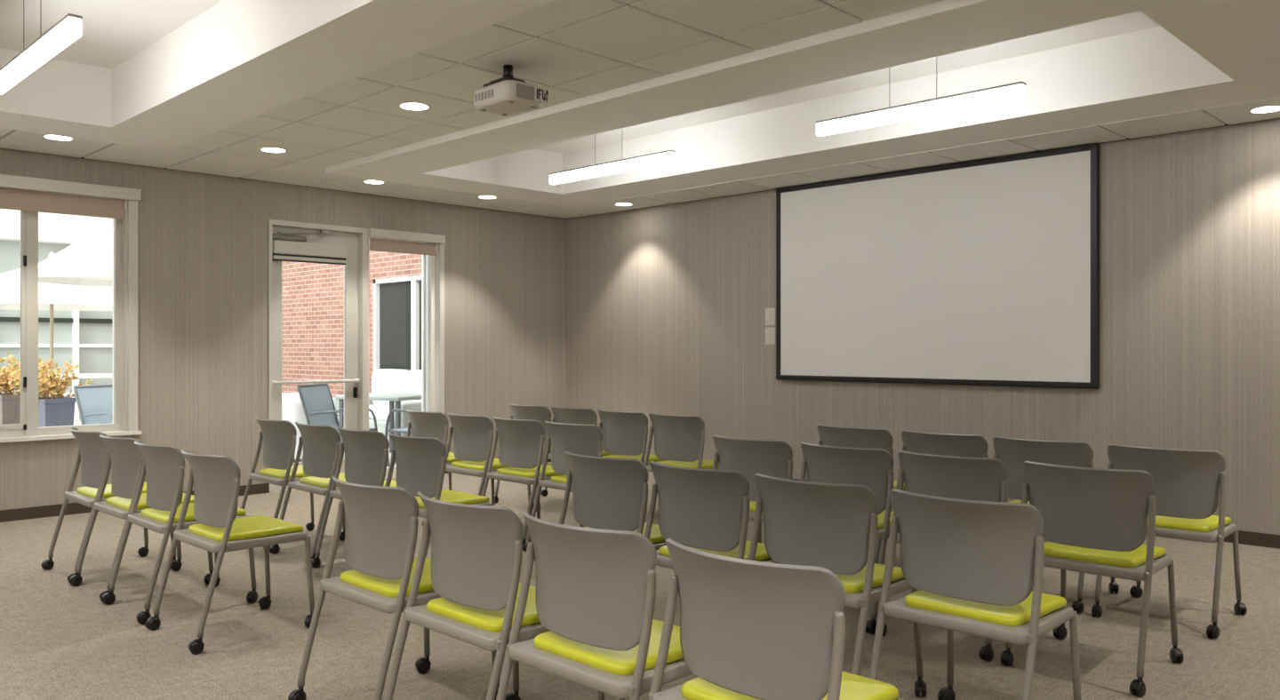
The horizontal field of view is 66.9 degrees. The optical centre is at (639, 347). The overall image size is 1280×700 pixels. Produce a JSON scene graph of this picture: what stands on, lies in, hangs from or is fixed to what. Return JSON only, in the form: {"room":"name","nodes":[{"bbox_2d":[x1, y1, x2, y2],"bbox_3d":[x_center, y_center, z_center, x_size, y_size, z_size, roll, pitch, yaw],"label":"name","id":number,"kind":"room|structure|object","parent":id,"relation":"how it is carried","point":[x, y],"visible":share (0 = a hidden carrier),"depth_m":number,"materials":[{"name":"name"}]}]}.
{"room":"community hall","nodes":[
{"label":"community hall","id":0,"kind":"room"},
{"bbox_2d":[0,148,566,510],"bbox_3d":[-3.864,-0.320,8.086,0.220,3.400,8.840,0,0,45],"label":"wall","id":1,"kind":"structure","parent":0,"point":[203,239],"depth_m":8.35,"materials":[{"name":"paper"}]},
{"bbox_2d":[0,174,141,442],"bbox_3d":[-5.174,-0.282,6.660,0.235,1.955,3.210,0,0,45],"label":"window","id":2,"kind":"structure","parent":1,"relation":"in","point":[124,231],"depth_m":7.47,"materials":[{"name":"paint"}]},
{"bbox_2d":[0,188,126,219],"bbox_3d":[-5.159,-1.093,6.642,0.062,0.150,3.009,0,0,45],"label":"roller blind","id":3,"kind":"object","parent":2,"relation":"attached to","point":[10,199],"visible":1,"depth_m":7.37,"materials":[{"name":"fabric"}]},
{"bbox_2d":[0,459,551,522],"bbox_3d":[-3.779,1.238,8.002,0.019,0.085,8.400,0,0,45],"label":"baseboard","id":4,"kind":"structure","parent":1,"relation":"attached to","point":[72,508],"depth_m":7.32,"materials":[{"name":"wood"}]},
{"bbox_2d":[272,240,347,264],"bbox_3d":[-3.024,-0.865,8.836,0.060,0.181,0.752,0,0,45],"label":"door blind","id":5,"kind":"object","parent":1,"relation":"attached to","point":[282,251],"visible":1,"depth_m":8.81,"materials":[{"name":"fabric"}]},
{"bbox_2d":[268,219,367,493],"bbox_3d":[-2.955,0.075,8.896,0.219,2.410,0.970,0,0,45],"label":"door","id":6,"kind":"structure","parent":1,"relation":"in","point":[356,268],"depth_m":9.14,"materials":[{"name":"paint"}]},
{"bbox_2d":[368,228,445,479],"bbox_3d":[-2.342,0.074,9.573,0.260,2.412,0.855,0,0,45],"label":"window","id":7,"kind":"structure","parent":1,"relation":"in","point":[432,267],"depth_m":9.81,"materials":[{"name":"white paint"}]},
{"bbox_2d":[368,238,437,255],"bbox_3d":[-2.329,-0.984,9.497,0.062,0.122,0.759,0,0,45],"label":"roller blind","id":8,"kind":"object","parent":7,"relation":"attached to","point":[376,244],"visible":1,"depth_m":9.47,"materials":[{"name":"fabric"}]},
{"bbox_2d":[0,0,1279,218],"bbox_3d":[-0.509,-1.766,4.780,9.640,0.707,8.840,0,0,45],"label":"ceiling","id":9,"kind":"structure","parent":0,"point":[739,90],"depth_m":5.63,"materials":[{"name":"tile"}]},
{"bbox_2d":[0,0,82,94],"bbox_3d":[-2.884,-1.560,4.593,1.360,0.460,0.060,0,0,45],"label":"pendant light","id":10,"kind":"object","parent":9,"relation":"hanging from","point":[66,31],"visible":1,"depth_m":4.44,"materials":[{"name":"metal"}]},
{"bbox_2d":[41,134,74,141],"bbox_3d":[-4.045,-1.458,6.734,0.200,0.004,0.200,0,0,45],"label":"recessed light","id":11,"kind":"object","parent":9,"relation":"in","point":[48,137],"visible":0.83,"depth_m":6.74,"materials":[{"name":"paint"}]},
{"bbox_2d":[258,147,287,153],"bbox_3d":[-2.712,-1.458,7.161,0.200,0.004,0.200,0,0,45],"label":"recessed light","id":12,"kind":"object","parent":9,"relation":"in","point":[276,150],"visible":1,"depth_m":7.16,"materials":[{"name":"paint"}]},
{"bbox_2d":[362,180,385,183],"bbox_3d":[-2.347,-1.458,8.543,0.200,0.004,0.200,0,0,45],"label":"recessed light","id":13,"kind":"object","parent":9,"relation":"in","point":[364,181],"visible":0.99,"depth_m":8.55,"materials":[{"name":"paint"}]},
{"bbox_2d":[397,102,431,111],"bbox_3d":[-1.366,-1.458,5.863,0.200,0.004,0.200,0,0,45],"label":"recessed light","id":14,"kind":"object","parent":9,"relation":"in","point":[407,106],"visible":1,"depth_m":5.86,"materials":[{"name":"paint"}]},
{"bbox_2d":[473,64,548,116],"bbox_3d":[-0.672,-1.348,5.020,0.356,0.226,0.260,0,0,45],"label":"projector","id":15,"kind":"object","parent":9,"relation":"hanging from","point":[507,95],"visible":1,"depth_m":4.94,"materials":[{"name":"white plastic"}]},
{"bbox_2d":[474,88,493,102],"bbox_3d":[-0.799,-1.292,4.965,0.158,0.040,0.003,0,0,45],"label":"vent","id":16,"kind":"object","parent":15,"relation":"attached to","point":[481,95],"depth_m":4.97,"materials":[{"name":"grey plastic"}]},
{"bbox_2d":[515,83,534,100],"bbox_3d":[-0.550,-1.290,4.915,0.014,0.067,0.195,0,0,45],"label":"vent","id":17,"kind":"object","parent":15,"relation":"attached to","point":[524,92],"depth_m":4.88,"materials":[{"name":"grey plastic"}]},
{"bbox_2d":[536,88,548,101],"bbox_3d":[-0.499,-1.290,4.945,0.003,0.053,0.074,0,0,45],"label":"socket","id":18,"kind":"object","parent":15,"relation":"attached to","point":[542,94],"depth_m":4.94,"materials":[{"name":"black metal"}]},
{"bbox_2d":[549,128,675,184],"bbox_3d":[-0.242,-1.560,7.423,1.350,0.460,0.060,0,0,45],"label":"pendant light","id":19,"kind":"object","parent":9,"relation":"hanging from","point":[663,157],"visible":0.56,"depth_m":7.34,"materials":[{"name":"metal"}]},
{"bbox_2d":[549,152,674,184],"bbox_3d":[-0.242,-1.366,7.423,1.344,0.072,0.052,0,0,45],"label":"diffuser","id":20,"kind":"object","parent":19,"relation":"attached to","point":[659,158],"depth_m":7.35,"materials":[{"name":"white plastic"}]},
{"bbox_2d":[816,56,1026,135],"bbox_3d":[1.585,-1.560,5.623,1.310,0.460,0.060,0,0,45],"label":"pendant light","id":21,"kind":"object","parent":9,"relation":"hanging from","point":[1013,92],"visible":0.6,"depth_m":5.56,"materials":[{"name":"metal"}]},
{"bbox_2d":[816,84,1025,135],"bbox_3d":[1.585,-1.366,5.623,1.304,0.072,0.052,0,0,45],"label":"diffuser","id":22,"kind":"object","parent":21,"relation":"attached to","point":[1004,93],"depth_m":5.55,"materials":[{"name":"white plastic"}]},
{"bbox_2d":[1248,105,1279,113],"bbox_3d":[3.845,-1.458,5.936,0.200,0.004,0.200,0,0,45],"label":"recessed light","id":23,"kind":"object","parent":9,"relation":"in","point":[1268,108],"visible":1,"depth_m":5.93,"materials":[{"name":"paint"}]},
{"bbox_2d":[0,462,1279,699],"bbox_3d":[-0.509,1.330,4.780,9.200,0.100,8.400,0,0,45],"label":"floor","id":24,"kind":"structure","parent":0,"point":[59,641],"depth_m":4.26,"materials":[{"name":"carpet"}]},
{"bbox_2d":[40,427,176,583],"bbox_3d":[-3.053,0.872,5.582,0.534,0.815,0.578,0,0,44],"label":"chair","id":25,"kind":"object","parent":24,"relation":"on","point":[92,454],"visible":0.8,"depth_m":5.45,"materials":[{"name":"plastic"}]},
{"bbox_2d":[76,481,146,498],"bbox_3d":[-3.011,0.826,5.625,0.410,0.044,0.386,0,0,44],"label":"cushion","id":26,"kind":"object","parent":25,"relation":"on","point":[89,492],"depth_m":5.49,"materials":[{"name":"fabric"}]},
{"bbox_2d":[68,432,213,600],"bbox_3d":[-2.672,0.872,5.207,0.534,0.815,0.578,0,0,44],"label":"chair","id":27,"kind":"object","parent":24,"relation":"on","point":[124,459],"visible":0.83,"depth_m":5.08,"materials":[{"name":"plastic"}]},
{"bbox_2d":[105,493,194,510],"bbox_3d":[-2.630,0.826,5.250,0.410,0.044,0.386,0,0,44],"label":"cushion","id":28,"kind":"object","parent":27,"relation":"on","point":[118,502],"depth_m":5.13,"materials":[{"name":"fabric"}]},
{"bbox_2d":[101,440,257,624],"bbox_3d":[-2.291,0.872,4.831,0.534,0.815,0.578,0,0,44],"label":"chair","id":29,"kind":"object","parent":24,"relation":"on","point":[164,466],"visible":0.84,"depth_m":4.67,"materials":[{"name":"plastic"}]},
{"bbox_2d":[141,503,246,523],"bbox_3d":[-2.249,0.826,4.874,0.410,0.044,0.386,0,0,44],"label":"cushion","id":30,"kind":"object","parent":29,"relation":"on","point":[158,516],"depth_m":4.75,"materials":[{"name":"fabric"}]},
{"bbox_2d":[145,448,314,655],"bbox_3d":[-1.849,0.872,4.396,0.534,0.815,0.578,0,0,44],"label":"chair","id":31,"kind":"object","parent":24,"relation":"on","point":[215,480],"visible":0.97,"depth_m":4.28,"materials":[{"name":"plastic"}]},
{"bbox_2d":[188,515,303,542],"bbox_3d":[-1.808,0.826,4.439,0.410,0.044,0.386,0,0,44],"label":"cushion","id":32,"kind":"object","parent":31,"relation":"on","point":[256,527],"depth_m":4.35,"materials":[{"name":"fabric"}]},
{"bbox_2d":[240,417,344,549],"bbox_3d":[-2.317,0.872,6.408,0.534,0.815,0.578,0,0,45],"label":"chair","id":33,"kind":"object","parent":24,"relation":"on","point":[278,437],"visible":0.75,"depth_m":6.26,"materials":[{"name":"plastic"}]},
{"bbox_2d":[259,464,310,479],"bbox_3d":[-2.275,0.826,6.450,0.410,0.044,0.386,0,0,45],"label":"cushion","id":34,"kind":"object","parent":33,"relation":"on","point":[276,473],"depth_m":6.30,"materials":[{"name":"fabric"}]},
{"bbox_2d":[269,421,346,564],"bbox_3d":[-1.911,0.872,6.008,0.578,0.815,0.534,0,0,-45],"label":"chair","id":35,"kind":"object","parent":24,"relation":"on","point":[321,444],"visible":0.72,"depth_m":5.85,"materials":[{"name":"plastic"}]},
{"bbox_2d":[299,472,346,487],"bbox_3d":[-1.868,0.826,6.050,0.386,0.044,0.410,0,0,-45],"label":"cushion","id":36,"kind":"object","parent":35,"relation":"on","point":[315,481],"depth_m":5.93,"materials":[{"name":"fabric"}]},
{"bbox_2d":[311,426,396,568],"bbox_3d":[-1.530,0.872,5.632,0.534,0.815,0.578,0,0,44],"label":"chair","id":37,"kind":"object","parent":24,"relation":"on","point":[366,452],"visible":0.62,"depth_m":5.50,"materials":[{"name":"plastic"}]},
{"bbox_2d":[383,480,396,487],"bbox_3d":[-1.488,0.826,5.675,0.410,0.044,0.386,0,0,44],"label":"cushion","id":38,"kind":"object","parent":37,"relation":"on","point":[393,484],"depth_m":5.71,"materials":[{"name":"fabric"}]},
{"bbox_2d":[288,475,500,699],"bbox_3d":[-0.867,0.872,3.463,0.534,0.815,0.578,0,0,44],"label":"chair","id":39,"kind":"object","parent":24,"relation":"on","point":[381,524],"visible":0.91,"depth_m":3.32,"materials":[{"name":"plastic"}]},
{"bbox_2d":[340,557,433,598],"bbox_3d":[-0.825,0.826,3.506,0.410,0.044,0.386,0,0,44],"label":"cushion","id":40,"kind":"object","parent":39,"relation":"on","point":[384,588],"depth_m":3.36,"materials":[{"name":"fabric"}]},
{"bbox_2d":[384,432,495,557],"bbox_3d":[-1.127,0.872,5.236,0.534,0.815,0.578,0,0,45],"label":"chair","id":41,"kind":"object","parent":24,"relation":"on","point":[420,461],"visible":0.42,"depth_m":5.09,"materials":[{"name":"plastic"}]},
{"bbox_2d":[415,489,488,509],"bbox_3d":[-1.085,0.826,5.279,0.410,0.044,0.386,0,0,45],"label":"cushion","id":42,"kind":"object","parent":41,"relation":"on","point":[447,496],"depth_m":5.21,"materials":[{"name":"fabric"}]},
{"bbox_2d":[405,409,486,526],"bbox_3d":[-1.507,0.872,7.211,0.534,0.815,0.578,0,0,44],"label":"chair","id":43,"kind":"object","parent":24,"relation":"on","point":[422,424],"visible":0.39,"depth_m":7.05,"materials":[{"name":"plastic"}]},
{"bbox_2d":[446,452,463,463],"bbox_3d":[-1.465,0.826,7.254,0.410,0.044,0.386,0,0,44],"label":"cushion","id":44,"kind":"object","parent":43,"relation":"on","point":[451,459],"depth_m":7.10,"materials":[{"name":"fabric"}]},
{"bbox_2d":[445,413,532,515],"bbox_3d":[-1.121,0.872,6.830,0.578,0.815,0.534,0,0,-45],"label":"chair","id":45,"kind":"object","parent":24,"relation":"on","point":[473,436],"visible":0.63,"depth_m":6.69,"materials":[{"name":"plastic"}]},
{"bbox_2d":[451,457,511,470],"bbox_3d":[-1.079,0.826,6.873,0.386,0.044,0.410,0,0,-45],"label":"cushion","id":46,"kind":"object","parent":45,"relation":"on","point":[467,464],"depth_m":6.73,"materials":[{"name":"fabric"}]},
{"bbox_2d":[384,491,604,699],"bbox_3d":[-0.468,0.872,3.070,0.534,0.815,0.578,0,0,45],"label":"chair","id":47,"kind":"object","parent":24,"relation":"on","point":[476,551],"visible":0.94,"depth_m":2.92,"materials":[{"name":"plastic"}]},
{"bbox_2d":[426,583,540,631],"bbox_3d":[-0.426,0.826,3.112,0.410,0.044,0.386,0,0,45],"label":"cushion","id":48,"kind":"object","parent":47,"relation":"on","point":[476,619],"depth_m":2.97,"materials":[{"name":"fabric"}]},
{"bbox_2d":[494,403,551,509],"bbox_3d":[-0.836,0.872,7.968,0.534,0.815,0.578,0,0,44],"label":"chair","id":49,"kind":"object","parent":24,"relation":"on","point":[542,414],"visible":0.37,"depth_m":7.79,"materials":[{"name":"plastic"}]},
{"bbox_2d":[481,416,583,551],"bbox_3d":[-0.740,0.872,6.455,0.534,0.815,0.578,0,0,44],"label":"chair","id":50,"kind":"object","parent":24,"relation":"on","point":[521,442],"visible":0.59,"depth_m":6.31,"materials":[{"name":"plastic"}]},
{"bbox_2d":[497,464,562,478],"bbox_3d":[-0.698,0.826,6.498,0.410,0.044,0.386,0,0,44],"label":"cushion","id":51,"kind":"object","parent":50,"relation":"on","point":[524,472],"depth_m":6.36,"materials":[{"name":"fabric"}]},
{"bbox_2d":[522,421,602,551],"bbox_3d":[-0.348,0.872,6.069,0.534,0.815,0.578,0,0,44],"label":"chair","id":52,"kind":"object","parent":24,"relation":"on","point":[586,440],"visible":0.53,"depth_m":5.98,"materials":[{"name":"plastic"}]},
{"bbox_2d":[550,474,572,484],"bbox_3d":[-0.306,0.826,6.112,0.410,0.044,0.386,0,0,44],"label":"cushion","id":53,"kind":"object","parent":52,"relation":"on","point":[559,479],"depth_m":6.05,"materials":[{"name":"fabric"}]},
{"bbox_2d":[539,406,615,499],"bbox_3d":[-0.451,0.872,7.588,0.534,0.815,0.578,0,0,44],"label":"chair","id":54,"kind":"object","parent":24,"relation":"on","point":[561,415],"visible":0.17,"depth_m":7.43,"materials":[{"name":"plastic"}]},
{"bbox_2d":[601,448,615,456],"bbox_3d":[-0.410,0.826,7.631,0.410,0.044,0.386,0,0,44],"label":"cushion","id":55,"kind":"object","parent":54,"relation":"on","point":[604,453],"depth_m":7.51,"materials":[{"name":"fabric"}]},
{"bbox_2d":[496,511,692,699],"bbox_3d":[-0.083,0.872,2.691,0.534,0.815,0.578,0,0,44],"label":"chair","id":56,"kind":"object","parent":24,"relation":"on","point":[596,589],"visible":0.93,"depth_m":2.55,"materials":[{"name":"plastic"}]},
{"bbox_2d":[534,619,683,675],"bbox_3d":[-0.041,0.826,2.734,0.410,0.044,0.386,0,0,44],"label":"cushion","id":57,"kind":"object","parent":56,"relation":"on","point":[605,661],"depth_m":2.59,"materials":[{"name":"fabric"}]},
{"bbox_2d":[558,451,666,551],"bbox_3d":[-0.088,0.872,4.282,0.534,0.815,0.578,0,0,45],"label":"chair","id":58,"kind":"object","parent":24,"relation":"on","point":[609,493],"visible":0.45,"depth_m":4.14,"materials":[{"name":"plastic"}]},
{"bbox_2d":[584,522,664,543],"bbox_3d":[-0.046,0.826,4.324,0.410,0.044,0.386,0,0,45],"label":"cushion","id":59,"kind":"object","parent":58,"relation":"on","point":[655,538],"depth_m":4.20,"materials":[{"name":"fabric"}]},
{"bbox_2d":[597,409,666,465],"bbox_3d":[-0.065,0.872,7.208,0.534,0.815,0.578,0,0,45],"label":"chair","id":60,"kind":"object","parent":24,"relation":"on","point":[625,434],"visible":0.53,"depth_m":7.07,"materials":[{"name":"plastic"}]},
{"bbox_2d":[602,453,666,463],"bbox_3d":[-0.024,0.826,7.251,0.410,0.044,0.386,0,0,45],"label":"cushion","id":61,"kind":"object","parent":60,"relation":"on","point":[652,457],"depth_m":7.14,"materials":[{"name":"fabric"}]},
{"bbox_2d":[644,413,719,471],"bbox_3d":[0.318,0.872,6.830,0.534,0.815,0.578,0,0,44],"label":"chair","id":62,"kind":"object","parent":24,"relation":"on","point":[679,440],"visible":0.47,"depth_m":6.70,"materials":[{"name":"plastic"}]},
{"bbox_2d":[656,459,719,469],"bbox_3d":[0.360,0.826,6.873,0.410,0.044,0.386,0,0,44],"label":"cushion","id":63,"kind":"object","parent":62,"relation":"on","point":[692,464],"depth_m":6.74,"materials":[{"name":"fabric"}]},
{"bbox_2d":[644,461,781,569],"bbox_3d":[0.293,0.872,3.906,0.534,0.815,0.578,0,0,45],"label":"chair","id":64,"kind":"object","parent":24,"relation":"on","point":[704,510],"visible":0.48,"depth_m":3.77,"materials":[{"name":"plastic"}]},
{"bbox_2d":[658,540,770,561],"bbox_3d":[0.335,0.826,3.949,0.410,0.044,0.386,0,0,45],"label":"cushion","id":65,"kind":"object","parent":64,"relation":"on","point":[761,554],"depth_m":3.84,"materials":[{"name":"fabric"}]},
{"bbox_2d":[712,435,792,543],"bbox_3d":[0.642,0.872,5.079,0.534,0.815,0.578,0,0,44],"label":"chair","id":66,"kind":"object","parent":24,"relation":"on","point":[748,457],"visible":0.3,"depth_m":4.94,"materials":[{"name":"plastic"}]},
{"bbox_2d":[749,501,762,512],"bbox_3d":[0.684,0.826,5.122,0.410,0.044,0.386,0,0,44],"label":"cushion","id":67,"kind":"object","parent":66,"relation":"on","point":[752,504],"depth_m":4.97,"materials":[{"name":"fabric"}]},
{"bbox_2d":[648,537,904,699],"bbox_3d":[0.316,0.872,2.298,0.534,0.815,0.578,0,0,45],"label":"chair","id":68,"kind":"object","parent":24,"relation":"on","point":[750,630],"visible":1,"depth_m":2.17,"materials":[{"name":"plastic"}]},
{"bbox_2d":[681,671,898,699],"bbox_3d":[0.358,0.826,2.340,0.410,0.044,0.386,0,0,45],"label":"cushion","id":69,"kind":"object","parent":68,"relation":"on","point":[853,687],"depth_m":2.29,"materials":[{"name":"fabric"}]},
{"bbox_2d":[747,472,926,697],"bbox_3d":[0.682,0.872,3.524,0.534,0.815,0.578,0,0,44],"label":"chair","id":70,"kind":"object","parent":24,"relation":"on","point":[833,527],"visible":0.7,"depth_m":3.38,"materials":[{"name":"plastic"}]},
{"bbox_2d":[834,563,904,592],"bbox_3d":[0.723,0.826,3.567,0.410,0.044,0.386,0,0,44],"label":"cushion","id":71,"kind":"object","parent":70,"relation":"on","point":[854,583],"depth_m":3.42,"materials":[{"name":"fabric"}]},
{"bbox_2d":[800,442,898,634],"bbox_3d":[1.044,0.872,4.683,0.578,0.815,0.534,0,0,-45],"label":"chair","id":72,"kind":"object","parent":24,"relation":"on","point":[872,468],"visible":0.41,"depth_m":4.50,"materials":[{"name":"plastic"}]},
{"bbox_2d":[877,510,894,529],"bbox_3d":[1.087,0.826,4.725,0.386,0.044,0.410,0,0,-45],"label":"cushion","id":73,"kind":"object","parent":72,"relation":"on","point":[880,517],"depth_m":4.55,"materials":[{"name":"fabric"}]},
{"bbox_2d":[816,424,905,564],"bbox_3d":[1.330,0.872,5.791,0.534,0.815,0.578,0,0,45],"label":"chair","id":74,"kind":"object","parent":24,"relation":"on","point":[829,436],"visible":0.24,"depth_m":5.63,"materials":[{"name":"plastic"}]},
{"bbox_2d":[893,480,904,488],"bbox_3d":[1.372,0.826,5.834,0.410,0.044,0.386,0,0,45],"label":"cushion","id":75,"kind":"object","parent":74,"relation":"on","point":[894,482],"depth_m":5.74,"materials":[{"name":"fabric"}]},
{"bbox_2d":[887,430,1008,551],"bbox_3d":[1.732,0.872,5.395,0.534,0.815,0.578,0,0,45],"label":"chair","id":76,"kind":"object","parent":24,"relation":"on","point":[932,444],"visible":0.29,"depth_m":5.25,"materials":[{"name":"plastic"}]},
{"bbox_2d":[874,450,1032,662],"bbox_3d":[1.425,0.872,4.307,0.578,0.815,0.534,0,0,-45],"label":"chair","id":77,"kind":"object","parent":24,"relation":"on","point":[979,479],"visible":0.34,"depth_m":4.16,"materials":[{"name":"plastic"}]},
{"bbox_2d":[869,488,1081,699],"bbox_3d":[1.084,0.872,3.127,0.534,0.815,0.578,0,0,45],"label":"chair","id":78,"kind":"object","parent":24,"relation":"on","point":[974,566],"visible":0.99,"depth_m":3.01,"materials":[{"name":"plastic"}]},
{"bbox_2d":[904,590,1066,626],"bbox_3d":[1.126,0.826,3.170,0.410,0.044,0.386,0,0,45],"label":"cushion","id":79,"kind":"object","parent":78,"relation":"on","point":[1019,615],"depth_m":3.04,"materials":[{"name":"fabric"}]},
{"bbox_2d":[992,436,1119,614],"bbox_3d":[2.117,0.872,5.016,0.534,0.815,0.578,0,0,45],"label":"chair","id":80,"kind":"object","parent":24,"relation":"on","point":[1012,452],"visible":0.45,"depth_m":4.90,"materials":[{"name":"plastic"}]},
{"bbox_2d":[1007,499,1030,504],"bbox_3d":[2.159,0.826,5.058,0.410,0.044,0.386,0,0,45],"label":"cushion","id":81,"kind":"object","parent":80,"relation":"on","point":[1016,500],"depth_m":5.08,"materials":[{"name":"fabric"}]},
{"bbox_2d":[1000,461,1183,697],"bbox_3d":[1.831,0.872,3.907,0.534,0.815,0.578,0,0,44],"label":"chair","id":82,"kind":"object","parent":24,"relation":"on","point":[1095,520],"visible":0.92,"depth_m":3.78,"materials":[{"name":"plastic"}]},
{"bbox_2d":[1043,542,1166,567],"bbox_3d":[1.873,0.826,3.950,0.410,0.044,0.386,0,0,44],"label":"cushion","id":83,"kind":"object","parent":82,"relation":"on","point":[1136,558],"depth_m":3.82,"materials":[{"name":"fabric"}]},
{"bbox_2d":[1091,443,1246,639],"bbox_3d":[2.526,0.872,4.612,0.534,0.815,0.578,0,0,44],"label":"chair","id":84,"kind":"object","parent":24,"relation":"on","point":[1188,483],"visible":0.77,"depth_m":4.46,"materials":[{"name":"plastic"}]},
{"bbox_2d":[1147,515,1231,532],"bbox_3d":[2.568,0.826,4.655,0.410,0.044,0.386,0,0,44],"label":"cushion","id":85,"kind":"object","parent":84,"relation":"on","point":[1210,524],"depth_m":4.49,"materials":[{"name":"fabric"}]},
{"bbox_2d":[566,118,1279,535],"bbox_3d":[2.594,-0.320,7.773,9.420,3.400,0.220,0,0,45],"label":"wall","id":86,"kind":"structure","parent":0,"point":[666,305],"depth_m":6.95,"materials":[{"name":"wood"}]},
{"bbox_2d":[765,327,775,344],"bbox_3d":[1.205,-0.105,8.977,0.114,0.160,0.014,0,0,45],"label":"switch plate","id":87,"kind":"object","parent":86,"relation":"attached to","point":[770,332],"visible":1,"depth_m":8.97,"materials":[{"name":"plastic"}]},
{"bbox_2d":[765,308,775,325],"bbox_3d":[1.205,-0.285,8.977,0.114,0.160,0.014,0,0,45],"label":"switch plate","id":88,"kind":"object","parent":86,"relation":"attached to","point":[770,313],"visible":1,"depth_m":8.97,"materials":[{"name":"plastic"}]},
{"bbox_2d":[776,143,1100,389],"bbox_3d":[2.267,-0.580,7.893,2.824,1.750,0.064,0,0,45],"label":"projection screen","id":89,"kind":"object","parent":86,"relation":"attached to","point":[982,272],"visible":1,"depth_m":7.71,"materials":[{"name":"fabric"}]},
{"bbox_2d":[792,479,1279,549],"bbox_3d":[2.437,1.238,7.760,9.186,0.085,0.019,0,0,45],"label":"baseboard","id":90,"kind":"structure","parent":86,"relation":"attached to","point":[1244,538],"depth_m":6.24,"materials":[{"name":"rubber"}]},
{"label":"outside","id":91,"kind":"structure","parent":0,"visible":0},
{"bbox_2d":[73,419,396,467],"bbox_3d":[-15.781,1.370,13.090,23.780,0.140,26.000,0,0,45],"label":"floor","id":92,"kind":"structure","parent":91,"point":[76,422],"depth_m":12.05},
{"bbox_2d":[0,352,44,424],"bbox_3d":[-7.030,0.681,10.801,0.704,1.237,0.685,0,0,25],"label":"planter","id":93,"kind":"object","parent":92,"relation":"on","point":[10,404],"visible":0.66,"depth_m":10.67,"materials":[{"name":"plant"}]},
{"bbox_2d":[9,358,92,427],"bbox_3d":[-6.299,0.695,10.277,0.596,1.210,0.643,0,0,25],"label":"planter","id":94,"kind":"object","parent":92,"relation":"on","point":[58,411],"visible":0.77,"depth_m":10.23,"materials":[{"name":"plant"}]},
{"bbox_2d":[0,208,112,420],"bbox_3d":[-14.338,-1.310,13.002,1.160,5.220,15.900,0,0,45],"label":"office building","id":95,"kind":"structure","parent":92,"relation":"on","point":[84,338],"depth_m":17.13,"materials":[{"name":"white paint"}]},
{"bbox_2d":[0,252,112,397],"bbox_3d":[-8.504,-0.040,13.992,2.679,2.680,2.679,0,0,9],"label":"patio umbrella","id":96,"kind":"object","parent":92,"relation":"on","point":[52,297],"visible":0.41,"depth_m":13.18,"materials":[{"name":"fabric"}]},
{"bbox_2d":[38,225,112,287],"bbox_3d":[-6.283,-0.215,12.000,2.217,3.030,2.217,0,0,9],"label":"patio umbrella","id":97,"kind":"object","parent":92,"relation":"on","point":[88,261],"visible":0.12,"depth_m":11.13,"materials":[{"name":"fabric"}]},
{"bbox_2d":[72,384,112,424],"bbox_3d":[-5.285,0.845,9.817,0.628,0.918,0.548,0,0,23],"label":"patio chair","id":98,"kind":"object","parent":92,"relation":"on","point":[94,403],"visible":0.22,"depth_m":9.82,"materials":[{"name":"metal"}]},
{"bbox_2d":[281,392,307,459],"bbox_3d":[-4.230,0.920,11.049,1.100,0.760,1.086,0,0,45],"label":"patio table","id":99,"kind":"object","parent":92,"relation":"on","point":[292,411],"visible":0.11,"depth_m":10.74,"materials":[{"name":"white fabric"}]},
{"bbox_2d":[296,383,377,462],"bbox_3d":[-3.147,0.845,10.089,0.628,0.918,0.548,0,0,15],"label":"patio chair","id":100,"kind":"object","parent":92,"relation":"on","point":[316,400],"visible":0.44,"depth_m":10.14,"materials":[{"name":"metal"}]},
{"bbox_2d":[281,237,421,397],"bbox_3d":[-3.681,-0.810,18.259,13.760,4.220,5.650,0,0,45],"label":"wall","id":101,"kind":"structure","parent":92,"relation":"on","point":[312,293],"depth_m":15.83,"materials":[{"name":"red brick"}]},
{"bbox_2d":[373,275,421,371],"bbox_3d":[-3.093,-0.245,13.770,2.500,1.550,0.120,0,0,45],"label":"window","id":102,"kind":"structure","parent":101,"relation":"in","point":[396,301],"depth_m":14.27,"materials":[{"name":"glass"}]},
{"bbox_2d":[332,368,421,442],"bbox_3d":[-3.385,0.805,13.117,1.900,0.990,0.760,0,0,45],"label":"sofa","id":103,"kind":"object","parent":92,"relation":"on","point":[383,380],"visible":0.31,"depth_m":13.16,"materials":[{"name":"white fabric"}]},
{"bbox_2d":[368,408,389,421],"bbox_3d":[-3.100,0.890,12.808,0.800,0.140,0.680,0,0,45],"label":"seat cushion","id":104,"kind":"object","parent":103,"relation":"on","point":[380,414],"depth_m":12.66,"materials":[{"name":"white fabric"}]},
{"bbox_2d":[371,368,408,406],"bbox_3d":[-3.488,0.565,13.611,0.760,0.510,0.200,0,0,45],"label":"cushion","id":105,"kind":"object","parent":103,"relation":"on","point":[383,380],"depth_m":13.53,"materials":[{"name":"white fabric"}]},
{"bbox_2d":[403,369,421,402],"bbox_3d":[-2.889,0.565,13.022,0.760,0.510,0.200,0,0,45],"label":"cushion","id":106,"kind":"object","parent":103,"relation":"on","point":[412,379],"depth_m":13.06,"materials":[{"name":"white fabric"}]},
{"bbox_2d":[335,392,421,463],"bbox_3d":[-2.892,0.927,11.409,0.960,0.745,0.960,0,0,27],"label":"patio table","id":107,"kind":"object","parent":92,"relation":"on","point":[395,398],"visible":0.46,"depth_m":11.20,"materials":[{"name":"metal"}]},
{"bbox_2d":[384,408,421,466],"bbox_3d":[-2.267,0.845,10.209,0.628,0.918,0.548,0,0,26],"label":"patio chair","id":108,"kind":"object","parent":92,"relation":"on","point":[404,430],"visible":0.17,"depth_m":10.08,"materials":[{"name":"metal"}]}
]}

